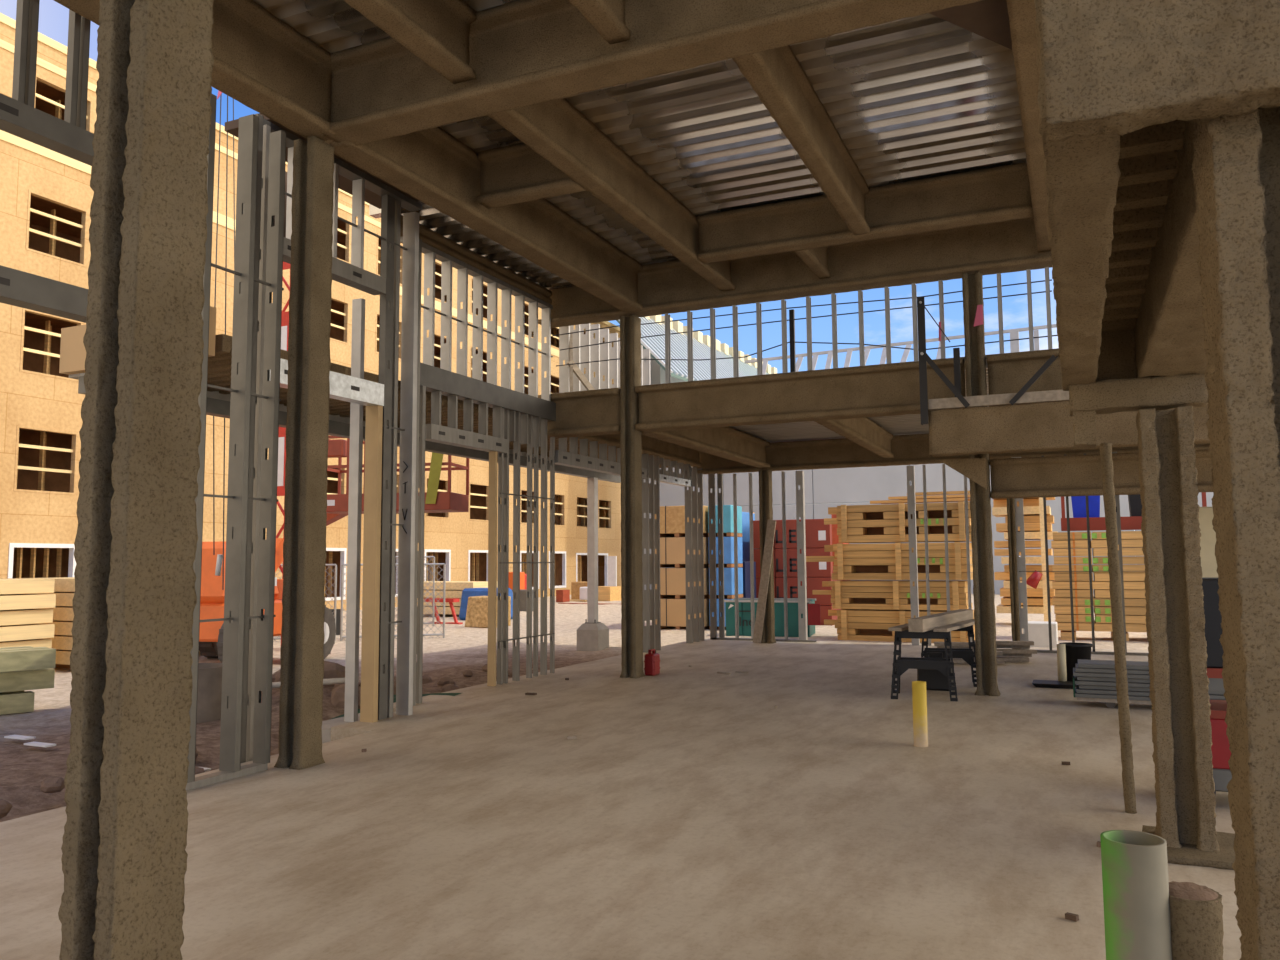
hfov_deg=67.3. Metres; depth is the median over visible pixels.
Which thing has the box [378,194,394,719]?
stud
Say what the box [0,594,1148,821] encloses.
ground
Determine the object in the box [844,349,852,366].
stud
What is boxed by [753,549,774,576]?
bundle
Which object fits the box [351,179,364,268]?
stud
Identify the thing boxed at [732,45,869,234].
joist
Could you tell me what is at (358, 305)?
stud
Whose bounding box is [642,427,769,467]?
steel beam
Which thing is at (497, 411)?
stud
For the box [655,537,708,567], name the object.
bundle
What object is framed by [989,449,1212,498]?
beam
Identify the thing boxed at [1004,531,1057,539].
bundle
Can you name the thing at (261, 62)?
steel beam
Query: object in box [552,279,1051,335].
cable
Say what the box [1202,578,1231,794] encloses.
tool chest
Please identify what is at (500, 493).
bar
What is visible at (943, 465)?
stud
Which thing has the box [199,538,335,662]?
boom lift
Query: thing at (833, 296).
stud
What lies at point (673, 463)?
stud
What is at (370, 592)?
stud
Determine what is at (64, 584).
lift
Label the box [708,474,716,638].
stud
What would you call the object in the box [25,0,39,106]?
stud
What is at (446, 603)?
stack
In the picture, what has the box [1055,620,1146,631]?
lift
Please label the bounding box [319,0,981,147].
steel beam
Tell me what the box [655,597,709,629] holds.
bundle
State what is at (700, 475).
stud
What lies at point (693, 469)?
stud
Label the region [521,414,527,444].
stud
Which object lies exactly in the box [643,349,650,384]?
stud
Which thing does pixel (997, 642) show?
board
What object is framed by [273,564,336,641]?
fence
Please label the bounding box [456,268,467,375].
stud
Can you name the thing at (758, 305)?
stud
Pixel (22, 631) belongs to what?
lift
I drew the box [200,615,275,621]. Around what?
bar
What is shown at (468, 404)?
stud
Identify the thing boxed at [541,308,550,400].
stud
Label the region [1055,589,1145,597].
lift
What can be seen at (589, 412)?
steel beam
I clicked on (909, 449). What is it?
steel beam
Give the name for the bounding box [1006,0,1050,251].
steel beam
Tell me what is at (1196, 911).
post
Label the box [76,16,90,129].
stud
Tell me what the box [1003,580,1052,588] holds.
bundle
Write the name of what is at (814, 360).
stud
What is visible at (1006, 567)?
bundle
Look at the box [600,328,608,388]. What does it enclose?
stud
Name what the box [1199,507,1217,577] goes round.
crate
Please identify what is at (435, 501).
basket
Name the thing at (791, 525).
bundle
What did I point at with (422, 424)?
stud
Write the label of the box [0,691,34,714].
post
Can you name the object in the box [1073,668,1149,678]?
sheet
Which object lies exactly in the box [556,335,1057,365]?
cable
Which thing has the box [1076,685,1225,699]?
sheet
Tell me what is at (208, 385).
bar
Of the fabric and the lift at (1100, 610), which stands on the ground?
the fabric
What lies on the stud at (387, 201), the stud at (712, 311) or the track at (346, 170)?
the track at (346, 170)
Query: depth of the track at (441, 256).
12.22 m
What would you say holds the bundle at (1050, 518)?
on the bundle at (1000, 527)
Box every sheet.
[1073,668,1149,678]
[1075,664,1148,673]
[1075,676,1149,687]
[1075,688,1222,700]
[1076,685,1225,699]
[1077,676,1149,682]
[1078,659,1148,669]
[1079,685,1224,694]
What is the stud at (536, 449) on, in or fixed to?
on the floor
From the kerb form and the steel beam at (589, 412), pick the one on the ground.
the kerb form
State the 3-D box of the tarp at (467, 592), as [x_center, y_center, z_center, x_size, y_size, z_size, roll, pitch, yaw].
[-4.648,3.797,29.546,1.478,0.950,1.183,-3,-5,24]
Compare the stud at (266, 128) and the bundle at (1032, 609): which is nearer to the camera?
the stud at (266, 128)
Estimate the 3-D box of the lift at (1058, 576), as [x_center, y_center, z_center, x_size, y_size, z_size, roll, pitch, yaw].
[10.515,2.071,20.600,2.990,0.162,1.212,-3,-5,24]
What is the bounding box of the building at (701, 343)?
[616,315,776,384]
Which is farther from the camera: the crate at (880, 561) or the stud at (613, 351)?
the crate at (880, 561)
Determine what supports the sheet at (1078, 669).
on the sheet at (1086, 674)
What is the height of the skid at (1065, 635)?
0.170 m
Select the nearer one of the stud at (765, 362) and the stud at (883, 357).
the stud at (883, 357)
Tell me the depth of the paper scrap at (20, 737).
9.39 m
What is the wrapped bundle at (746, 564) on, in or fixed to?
on the ground
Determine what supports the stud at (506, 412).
on the floor
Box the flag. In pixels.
[974,305,983,326]
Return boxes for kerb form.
[322,712,394,742]
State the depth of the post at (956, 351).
10.81 m
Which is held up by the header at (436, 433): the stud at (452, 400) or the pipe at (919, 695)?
the stud at (452, 400)
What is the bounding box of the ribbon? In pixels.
[939,322,940,340]
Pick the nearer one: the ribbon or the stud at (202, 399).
the stud at (202, 399)
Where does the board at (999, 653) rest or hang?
on the board
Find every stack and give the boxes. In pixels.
[417,598,460,605]
[423,589,462,597]
[423,606,459,614]
[424,581,487,589]
[598,586,620,600]
[1077,697,1151,707]
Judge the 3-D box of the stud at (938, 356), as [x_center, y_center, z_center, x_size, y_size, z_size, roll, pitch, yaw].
[5.182,-1.824,16.876,0.095,1.520,0.832,-4,-6,40]
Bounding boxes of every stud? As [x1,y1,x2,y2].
[12,0,29,103]
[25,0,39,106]
[64,9,80,125]
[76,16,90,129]
[187,94,216,782]
[219,114,258,771]
[228,113,263,762]
[246,124,270,761]
[253,130,285,763]
[286,147,293,239]
[332,163,338,257]
[344,298,364,721]
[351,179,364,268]
[360,405,382,722]
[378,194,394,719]
[387,200,400,717]
[396,212,418,715]
[413,239,421,705]
[416,386,425,703]
[423,252,434,365]
[431,391,441,424]
[440,260,451,370]
[447,395,457,428]
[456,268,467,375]
[463,399,472,431]
[472,275,482,380]
[478,403,487,434]
[487,282,497,384]
[487,451,497,685]
[493,407,501,437]
[497,408,503,684]
[501,289,511,388]
[503,410,508,682]
[509,411,515,440]
[512,412,520,680]
[515,295,524,392]
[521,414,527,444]
[526,416,532,677]
[528,302,537,397]
[533,417,538,676]
[533,417,540,446]
[540,419,547,674]
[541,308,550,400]
[550,437,554,672]
[559,326,569,392]
[559,437,566,451]
[569,437,577,453]
[570,324,580,391]
[580,439,587,455]
[581,323,590,390]
[590,324,599,389]
[590,441,597,457]
[599,444,606,459]
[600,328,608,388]
[608,446,615,461]
[609,333,617,387]
[617,448,620,462]
[618,338,619,387]
[641,345,642,384]
[641,454,649,652]
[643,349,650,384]
[649,455,654,648]
[654,456,660,649]
[659,458,663,474]
[664,459,670,475]
[665,313,670,383]
[671,461,676,476]
[677,463,683,478]
[684,464,689,479]
[685,466,692,642]
[687,310,692,381]
[691,467,698,641]
[697,468,704,640]
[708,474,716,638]
[710,308,715,378]
[717,474,724,637]
[732,305,738,377]
[733,474,738,637]
[749,473,754,638]
[756,302,762,374]
[762,359,767,374]
[781,299,787,372]
[781,471,787,639]
[795,471,807,639]
[796,356,802,371]
[806,296,812,370]
[812,354,817,369]
[825,352,832,368]
[831,293,837,368]
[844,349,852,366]
[858,290,864,365]
[864,348,869,364]
[880,347,885,363]
[884,286,890,363]
[900,344,910,361]
[906,466,919,644]
[911,283,918,360]
[922,465,930,645]
[936,338,945,358]
[938,280,945,358]
[942,464,950,634]
[964,476,972,641]
[997,273,1003,353]
[1010,330,1018,352]
[1011,457,1028,640]
[1026,269,1033,350]
[1033,330,1039,350]
[1041,456,1051,649]
[1045,267,1051,349]
[1064,454,1074,641]
[1084,454,1094,648]
[1112,452,1126,654]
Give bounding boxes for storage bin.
[1071,496,1099,517]
[1128,494,1141,516]
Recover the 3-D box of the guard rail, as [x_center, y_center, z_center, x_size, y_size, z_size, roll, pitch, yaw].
[4.642,-2.481,17.644,5.685,0.168,0.050,-3,-5,24]
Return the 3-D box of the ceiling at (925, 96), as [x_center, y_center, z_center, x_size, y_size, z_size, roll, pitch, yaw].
[1.326,-3.795,5.006,9.780,0.175,14.818,-3,-5,24]
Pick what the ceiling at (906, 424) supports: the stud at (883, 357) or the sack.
the stud at (883, 357)
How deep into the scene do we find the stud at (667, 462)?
17.71 m
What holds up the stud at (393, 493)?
on the floor
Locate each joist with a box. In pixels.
[344,0,476,83]
[477,142,585,208]
[488,98,735,290]
[569,0,630,43]
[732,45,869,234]
[795,246,829,278]
[815,417,893,457]
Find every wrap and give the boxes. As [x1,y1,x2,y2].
[831,514,848,565]
[1073,676,1074,696]
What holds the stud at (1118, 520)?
on the floor
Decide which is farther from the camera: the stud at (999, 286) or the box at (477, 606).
the box at (477, 606)
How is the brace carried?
attached to the plank at (1052, 395)
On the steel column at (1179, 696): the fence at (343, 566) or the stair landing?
the stair landing
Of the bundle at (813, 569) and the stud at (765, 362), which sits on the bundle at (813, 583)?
the bundle at (813, 569)
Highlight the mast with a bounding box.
[276,261,289,642]
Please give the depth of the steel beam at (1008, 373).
11.23 m
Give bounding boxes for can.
[644,649,659,675]
[1059,642,1094,680]
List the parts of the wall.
wall panel, wall panel, wall panel, wall panel, wall panel, wall panel, wall panel, wall panel, wall panel, wall panel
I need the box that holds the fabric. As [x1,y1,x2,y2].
[329,693,460,719]
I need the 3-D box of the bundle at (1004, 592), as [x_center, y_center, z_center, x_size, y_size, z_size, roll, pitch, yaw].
[10.363,2.991,25.703,1.309,0.210,1.330,-3,-5,24]
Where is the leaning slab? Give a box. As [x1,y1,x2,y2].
[608,556,616,585]
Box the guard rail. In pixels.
[745,324,1056,362]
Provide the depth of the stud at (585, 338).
14.88 m
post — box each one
[0,646,30,648]
[0,647,47,650]
[0,648,55,671]
[0,668,54,691]
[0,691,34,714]
[577,477,608,650]
[789,309,795,371]
[917,297,969,424]
[953,348,960,396]
[1169,881,1223,959]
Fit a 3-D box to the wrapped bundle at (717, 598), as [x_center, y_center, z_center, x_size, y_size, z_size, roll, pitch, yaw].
[2.208,3.409,24.541,0.611,0.786,0.908,-3,-5,24]
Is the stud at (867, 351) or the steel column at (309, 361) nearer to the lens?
the steel column at (309, 361)
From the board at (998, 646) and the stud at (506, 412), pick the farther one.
the board at (998, 646)
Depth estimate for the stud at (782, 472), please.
18.73 m
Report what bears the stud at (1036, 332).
on the ceiling at (906, 424)
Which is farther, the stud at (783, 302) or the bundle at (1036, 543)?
the bundle at (1036, 543)
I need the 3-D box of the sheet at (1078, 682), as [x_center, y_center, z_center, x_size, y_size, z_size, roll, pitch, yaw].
[5.386,2.126,10.072,1.520,0.040,0.500,-3,-5,24]
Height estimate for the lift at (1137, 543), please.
0.162 m
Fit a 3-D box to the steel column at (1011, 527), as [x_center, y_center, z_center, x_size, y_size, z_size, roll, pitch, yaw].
[6.320,1.397,16.287,0.186,3.000,0.202,-3,-5,24]
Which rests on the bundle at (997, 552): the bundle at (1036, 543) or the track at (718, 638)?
the bundle at (1036, 543)
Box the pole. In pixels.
[1100,443,1136,813]
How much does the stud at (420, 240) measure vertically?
5.240 m
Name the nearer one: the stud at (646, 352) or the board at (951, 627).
the board at (951, 627)
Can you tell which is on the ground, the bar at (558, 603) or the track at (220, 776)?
the bar at (558, 603)
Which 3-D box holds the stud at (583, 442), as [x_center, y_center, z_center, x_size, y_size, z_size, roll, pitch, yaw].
[-0.859,-0.496,14.724,0.120,0.280,0.040,-3,-5,24]
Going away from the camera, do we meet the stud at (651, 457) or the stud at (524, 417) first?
the stud at (524, 417)
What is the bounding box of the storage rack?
[1061,492,1206,530]
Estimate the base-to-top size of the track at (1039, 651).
0.040 m
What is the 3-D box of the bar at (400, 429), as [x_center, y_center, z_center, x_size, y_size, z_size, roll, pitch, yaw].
[-2.573,-0.541,9.944,0.024,0.017,0.540,-3,-5,24]
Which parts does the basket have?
name plate, support arm, rail post, rail, rail post, rail post, rail, rail post, rail post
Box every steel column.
[58,0,213,959]
[274,135,333,769]
[620,315,644,677]
[759,470,775,642]
[962,271,1000,695]
[1007,498,1019,640]
[1136,406,1219,851]
[1191,107,1279,959]
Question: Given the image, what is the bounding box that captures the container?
[724,598,820,636]
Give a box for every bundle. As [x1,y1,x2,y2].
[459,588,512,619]
[655,506,707,537]
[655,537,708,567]
[655,567,733,598]
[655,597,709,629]
[708,505,741,536]
[708,537,742,566]
[709,567,742,598]
[709,598,732,629]
[738,561,755,597]
[742,512,754,560]
[753,520,780,548]
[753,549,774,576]
[756,577,775,597]
[775,519,800,548]
[775,548,801,576]
[776,577,801,597]
[805,519,831,547]
[806,548,832,576]
[806,577,835,604]
[820,605,839,625]
[992,506,1050,516]
[993,497,1054,499]
[993,499,1038,506]
[994,540,1040,547]
[994,549,1052,555]
[994,572,1054,579]
[996,522,1051,532]
[996,604,1050,613]
[1000,587,1054,596]
[1001,557,1041,563]
[1001,597,1052,605]
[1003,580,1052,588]
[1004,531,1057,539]
[1004,565,1052,571]
[1005,515,1053,523]
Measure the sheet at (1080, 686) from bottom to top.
0.040 m
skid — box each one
[55,664,69,668]
[1060,631,1075,639]
[1111,632,1128,640]
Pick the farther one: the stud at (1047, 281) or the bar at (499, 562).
the bar at (499, 562)
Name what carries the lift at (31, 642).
on the lift
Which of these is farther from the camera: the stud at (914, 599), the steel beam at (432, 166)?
the stud at (914, 599)
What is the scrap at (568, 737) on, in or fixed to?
on the floor
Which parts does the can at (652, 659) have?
handle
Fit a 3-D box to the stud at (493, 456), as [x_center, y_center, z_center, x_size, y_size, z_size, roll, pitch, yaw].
[-1.884,1.119,12.287,0.100,2.980,0.050,-3,-5,24]
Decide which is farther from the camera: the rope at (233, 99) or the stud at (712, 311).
the stud at (712, 311)
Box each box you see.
[465,596,510,627]
[571,581,586,599]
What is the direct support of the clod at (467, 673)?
on the ground
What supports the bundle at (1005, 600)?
on the bundle at (1032, 609)
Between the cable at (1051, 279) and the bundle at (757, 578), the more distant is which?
the bundle at (757, 578)
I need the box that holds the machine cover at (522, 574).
[509,572,524,589]
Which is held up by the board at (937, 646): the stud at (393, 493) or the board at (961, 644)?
the board at (961, 644)
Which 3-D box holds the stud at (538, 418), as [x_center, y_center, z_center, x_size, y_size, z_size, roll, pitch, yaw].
[-1.449,-0.668,13.431,0.120,0.410,0.040,-3,-5,24]
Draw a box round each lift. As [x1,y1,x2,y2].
[0,579,54,593]
[0,594,55,609]
[0,609,52,625]
[0,623,54,641]
[0,639,51,647]
[7,577,74,591]
[27,592,74,605]
[36,606,73,620]
[38,620,72,634]
[42,635,72,649]
[55,649,199,664]
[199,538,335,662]
[1051,539,1142,548]
[1052,564,1144,572]
[1052,580,1144,589]
[1052,596,1146,606]
[1053,531,1142,540]
[1053,548,1143,555]
[1054,556,1143,563]
[1054,573,1144,580]
[1054,606,1145,614]
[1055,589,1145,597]
[1055,614,1145,623]
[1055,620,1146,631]
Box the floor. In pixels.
[0,638,1241,959]
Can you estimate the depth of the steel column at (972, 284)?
11.22 m
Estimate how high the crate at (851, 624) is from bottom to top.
0.659 m
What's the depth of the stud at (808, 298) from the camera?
12.41 m
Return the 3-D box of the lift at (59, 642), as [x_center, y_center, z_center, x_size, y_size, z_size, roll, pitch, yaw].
[-9.428,2.851,17.725,2.050,0.214,3.450,-3,-5,24]
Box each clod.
[0,799,12,818]
[40,776,64,792]
[195,766,204,774]
[270,749,278,755]
[275,673,279,681]
[323,661,344,685]
[331,684,360,708]
[394,679,395,694]
[422,675,431,683]
[437,677,452,685]
[441,684,459,692]
[463,669,472,676]
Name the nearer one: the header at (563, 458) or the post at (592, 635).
the header at (563, 458)
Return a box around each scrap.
[4,735,35,739]
[24,742,55,746]
[567,736,576,738]
[1065,912,1078,921]
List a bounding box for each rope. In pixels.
[213,94,221,554]
[222,95,227,589]
[233,99,234,263]
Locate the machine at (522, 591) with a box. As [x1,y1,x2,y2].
[512,589,532,610]
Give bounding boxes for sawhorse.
[891,630,957,700]
[921,625,976,686]
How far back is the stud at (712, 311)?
12.96 m
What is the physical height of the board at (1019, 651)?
0.055 m
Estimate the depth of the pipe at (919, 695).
8.03 m
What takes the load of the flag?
hanging from the steel column at (972, 284)
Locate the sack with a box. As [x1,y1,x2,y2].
[580,587,586,599]
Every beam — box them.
[54,0,340,140]
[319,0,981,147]
[325,127,642,311]
[400,215,551,303]
[538,217,1051,327]
[538,388,619,438]
[578,434,701,466]
[635,357,965,431]
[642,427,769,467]
[697,162,1033,263]
[697,433,1209,473]
[908,609,972,631]
[928,401,1209,456]
[987,348,1068,406]
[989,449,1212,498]
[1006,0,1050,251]
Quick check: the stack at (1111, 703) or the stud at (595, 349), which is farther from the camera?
the stud at (595, 349)
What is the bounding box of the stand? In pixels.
[424,598,462,623]
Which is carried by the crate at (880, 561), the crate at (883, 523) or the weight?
the crate at (883, 523)
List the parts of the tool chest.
lid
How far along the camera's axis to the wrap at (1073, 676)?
10.14 m
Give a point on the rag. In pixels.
(1033, 581)
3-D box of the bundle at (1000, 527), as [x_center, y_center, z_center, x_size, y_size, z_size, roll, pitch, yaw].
[10.312,1.275,25.795,1.331,0.206,1.463,-3,-5,24]
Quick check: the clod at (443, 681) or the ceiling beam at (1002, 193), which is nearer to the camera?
the ceiling beam at (1002, 193)
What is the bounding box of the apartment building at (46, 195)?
[0,13,620,610]
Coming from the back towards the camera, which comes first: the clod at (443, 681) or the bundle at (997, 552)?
the bundle at (997, 552)
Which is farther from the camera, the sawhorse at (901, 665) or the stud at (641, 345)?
the stud at (641, 345)
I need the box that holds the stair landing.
[1034,0,1279,448]
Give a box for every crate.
[806,542,972,579]
[812,580,971,610]
[824,501,970,542]
[824,609,974,642]
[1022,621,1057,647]
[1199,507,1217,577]
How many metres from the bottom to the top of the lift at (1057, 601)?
0.162 m
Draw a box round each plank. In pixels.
[753,520,775,642]
[870,498,964,503]
[884,498,969,503]
[888,494,969,499]
[915,491,969,495]
[928,390,1068,409]
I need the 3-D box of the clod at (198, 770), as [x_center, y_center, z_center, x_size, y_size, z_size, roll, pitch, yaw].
[-3.586,2.376,7.733,0.263,0.180,0.211,0,-5,-5]
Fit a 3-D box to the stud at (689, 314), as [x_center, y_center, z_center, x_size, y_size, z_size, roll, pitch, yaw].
[0.684,-1.818,13.109,0.045,0.980,0.090,-3,-5,24]
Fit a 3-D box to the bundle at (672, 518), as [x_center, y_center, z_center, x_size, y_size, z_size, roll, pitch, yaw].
[1.446,1.142,25.624,1.328,0.796,2.508,-3,-5,24]
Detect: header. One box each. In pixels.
[0,93,93,165]
[0,265,88,322]
[270,359,383,405]
[283,237,385,294]
[420,362,555,421]
[425,423,506,452]
[549,450,646,478]
[654,474,691,486]
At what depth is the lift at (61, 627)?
15.92 m
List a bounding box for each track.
[185,763,267,790]
[263,118,421,211]
[400,236,552,308]
[711,637,815,641]
[1037,650,1148,655]
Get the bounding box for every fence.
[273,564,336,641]
[340,563,445,640]
[395,556,434,626]
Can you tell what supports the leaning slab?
on the ground
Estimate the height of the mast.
10.200 m
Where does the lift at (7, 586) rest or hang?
on the lift at (7, 601)
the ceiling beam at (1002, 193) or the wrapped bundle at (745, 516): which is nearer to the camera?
the ceiling beam at (1002, 193)
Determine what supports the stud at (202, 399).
on the track at (220, 776)
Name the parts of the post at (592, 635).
post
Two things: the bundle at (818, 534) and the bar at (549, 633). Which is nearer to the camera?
the bar at (549, 633)
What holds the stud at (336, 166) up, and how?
on the header at (343, 272)
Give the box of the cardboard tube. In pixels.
[1057,644,1066,680]
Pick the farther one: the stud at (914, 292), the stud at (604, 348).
the stud at (604, 348)
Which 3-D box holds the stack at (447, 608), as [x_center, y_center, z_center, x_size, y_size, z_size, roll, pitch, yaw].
[-6.152,4.235,31.514,3.000,0.230,1.600,-3,-5,24]
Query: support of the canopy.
on the post at (592, 635)
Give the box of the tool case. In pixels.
[917,652,953,690]
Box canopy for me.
[59,306,673,482]
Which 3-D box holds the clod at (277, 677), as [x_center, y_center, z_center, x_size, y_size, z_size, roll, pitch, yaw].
[-4.233,2.431,11.615,0.376,0.273,0.343,-3,-5,24]
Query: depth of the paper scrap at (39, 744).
9.01 m
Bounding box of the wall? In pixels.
[644,463,1213,593]
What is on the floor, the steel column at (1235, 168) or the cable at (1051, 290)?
the steel column at (1235, 168)
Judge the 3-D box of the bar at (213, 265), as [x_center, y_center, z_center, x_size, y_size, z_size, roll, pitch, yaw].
[-3.173,-1.588,7.032,0.024,0.017,1.520,-2,-5,23]
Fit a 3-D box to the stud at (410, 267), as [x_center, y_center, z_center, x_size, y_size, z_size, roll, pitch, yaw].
[-2.446,-0.226,10.123,0.160,5.300,0.080,-3,-5,24]
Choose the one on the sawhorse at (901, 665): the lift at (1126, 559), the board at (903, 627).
the board at (903, 627)
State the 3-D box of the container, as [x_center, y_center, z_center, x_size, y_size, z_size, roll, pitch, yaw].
[3.168,3.205,22.479,2.214,0.830,1.230,-2,-5,17]
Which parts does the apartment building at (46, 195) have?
guard rail, guard rail, guard rail, guard rail, guard rail, guard rail, guard rail, guard rail, guard rail, guard rail, guard rail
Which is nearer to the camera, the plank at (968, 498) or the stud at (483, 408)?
the stud at (483, 408)
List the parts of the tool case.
handle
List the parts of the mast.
panel, panel, panel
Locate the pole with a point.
(1115, 587)
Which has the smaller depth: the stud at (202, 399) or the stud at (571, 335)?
the stud at (202, 399)
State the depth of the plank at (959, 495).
20.63 m
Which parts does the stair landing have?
plate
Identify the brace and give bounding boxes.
[1009,355,1057,404]
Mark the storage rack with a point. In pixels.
(1133, 522)
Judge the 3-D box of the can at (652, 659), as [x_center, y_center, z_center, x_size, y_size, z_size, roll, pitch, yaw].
[0.166,2.508,13.248,0.160,0.350,0.220,-3,-5,24]
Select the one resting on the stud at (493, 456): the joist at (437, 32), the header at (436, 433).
the header at (436, 433)
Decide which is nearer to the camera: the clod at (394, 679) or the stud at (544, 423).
the clod at (394, 679)
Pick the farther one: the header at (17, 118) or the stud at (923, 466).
the stud at (923, 466)
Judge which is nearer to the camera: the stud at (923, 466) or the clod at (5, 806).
the clod at (5, 806)
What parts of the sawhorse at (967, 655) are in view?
leg, brace panel, brace panel, leg, leg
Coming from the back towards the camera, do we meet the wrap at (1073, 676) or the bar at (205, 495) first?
the wrap at (1073, 676)
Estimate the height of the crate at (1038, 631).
0.500 m
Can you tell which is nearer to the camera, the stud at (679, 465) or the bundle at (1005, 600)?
the stud at (679, 465)
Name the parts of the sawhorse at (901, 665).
leg, leg, brace panel, brace panel, leg, leg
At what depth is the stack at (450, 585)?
30.68 m
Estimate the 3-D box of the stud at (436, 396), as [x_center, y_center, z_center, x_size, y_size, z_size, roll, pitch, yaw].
[-2.401,-0.841,11.333,0.120,0.410,0.040,-3,-5,24]
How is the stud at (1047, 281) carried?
on the track
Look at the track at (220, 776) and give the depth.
6.94 m
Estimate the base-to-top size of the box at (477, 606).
0.820 m
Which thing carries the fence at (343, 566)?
on the ground
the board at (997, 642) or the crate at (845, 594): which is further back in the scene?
the crate at (845, 594)
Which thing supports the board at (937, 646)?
on the board at (999, 653)
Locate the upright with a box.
[1039,498,1047,620]
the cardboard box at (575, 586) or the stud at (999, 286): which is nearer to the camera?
the stud at (999, 286)
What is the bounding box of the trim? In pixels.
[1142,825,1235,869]
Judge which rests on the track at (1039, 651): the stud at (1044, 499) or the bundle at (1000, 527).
the stud at (1044, 499)
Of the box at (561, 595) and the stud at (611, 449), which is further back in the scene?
the box at (561, 595)
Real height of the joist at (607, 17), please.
0.528 m
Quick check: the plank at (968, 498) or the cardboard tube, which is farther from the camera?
the plank at (968, 498)
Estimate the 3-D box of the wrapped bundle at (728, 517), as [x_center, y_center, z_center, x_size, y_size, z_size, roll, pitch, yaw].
[2.193,1.062,24.740,0.611,0.796,0.908,-3,-5,24]
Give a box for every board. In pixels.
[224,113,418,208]
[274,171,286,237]
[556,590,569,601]
[567,359,594,389]
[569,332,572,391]
[888,624,908,630]
[933,619,974,631]
[934,642,968,646]
[937,646,996,650]
[953,659,1004,663]
[973,651,1002,655]
[996,641,1033,644]
[996,645,1029,648]
[997,649,1036,653]
[997,657,1029,661]
[998,653,1031,656]
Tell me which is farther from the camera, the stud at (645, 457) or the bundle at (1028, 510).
the bundle at (1028, 510)
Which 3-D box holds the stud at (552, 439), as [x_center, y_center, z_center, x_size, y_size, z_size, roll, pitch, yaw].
[-1.249,0.941,13.715,0.050,3.570,0.050,-3,-5,24]
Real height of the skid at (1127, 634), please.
0.170 m
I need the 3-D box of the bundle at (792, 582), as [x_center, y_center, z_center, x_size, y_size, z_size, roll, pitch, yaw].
[4.550,3.104,27.189,0.780,0.742,2.406,-3,-5,24]
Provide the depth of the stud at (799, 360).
18.22 m
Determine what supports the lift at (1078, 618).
on the lift at (1062, 626)
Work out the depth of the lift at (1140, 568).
20.36 m
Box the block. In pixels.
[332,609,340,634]
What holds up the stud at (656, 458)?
on the floor
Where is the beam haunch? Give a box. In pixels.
[940,458,986,488]
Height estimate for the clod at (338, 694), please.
0.393 m
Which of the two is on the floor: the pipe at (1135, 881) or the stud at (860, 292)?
the pipe at (1135, 881)
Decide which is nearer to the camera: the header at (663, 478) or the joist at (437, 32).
the joist at (437, 32)
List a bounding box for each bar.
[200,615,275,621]
[204,494,278,501]
[207,384,280,400]
[211,263,283,289]
[285,192,406,249]
[387,426,404,430]
[421,305,552,356]
[499,562,554,563]
[499,633,554,641]
[500,493,554,499]
[558,603,610,604]
[1019,571,1128,571]
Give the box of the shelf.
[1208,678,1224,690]
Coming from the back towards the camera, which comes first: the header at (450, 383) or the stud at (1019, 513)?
the stud at (1019, 513)
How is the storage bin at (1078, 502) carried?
on the storage rack
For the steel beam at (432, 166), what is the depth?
10.08 m
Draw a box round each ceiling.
[253,0,1025,264]
[369,201,574,289]
[540,349,1047,441]
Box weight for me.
[215,554,222,575]
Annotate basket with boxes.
[326,436,468,525]
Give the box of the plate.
[930,0,1011,49]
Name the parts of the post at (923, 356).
angle post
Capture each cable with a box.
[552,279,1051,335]
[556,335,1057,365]
[560,290,1051,349]
[925,307,949,341]
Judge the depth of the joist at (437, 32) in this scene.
6.75 m
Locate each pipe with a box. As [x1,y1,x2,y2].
[912,681,927,746]
[1100,830,1171,959]
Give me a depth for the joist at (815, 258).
11.74 m
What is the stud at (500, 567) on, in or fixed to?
on the floor
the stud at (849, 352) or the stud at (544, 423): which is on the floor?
the stud at (544, 423)
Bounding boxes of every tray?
[1032,680,1075,688]
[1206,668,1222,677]
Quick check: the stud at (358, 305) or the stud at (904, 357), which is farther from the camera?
the stud at (904, 357)
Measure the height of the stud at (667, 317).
0.980 m
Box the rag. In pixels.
[1026,570,1041,588]
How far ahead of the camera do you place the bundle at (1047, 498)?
25.55 m
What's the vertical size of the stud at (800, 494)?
3.300 m
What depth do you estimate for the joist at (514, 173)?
9.44 m
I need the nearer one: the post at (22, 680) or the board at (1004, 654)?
the post at (22, 680)
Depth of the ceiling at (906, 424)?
16.92 m
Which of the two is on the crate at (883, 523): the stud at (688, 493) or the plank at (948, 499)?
the plank at (948, 499)
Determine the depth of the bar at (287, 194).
9.71 m
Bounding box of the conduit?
[272,678,358,687]

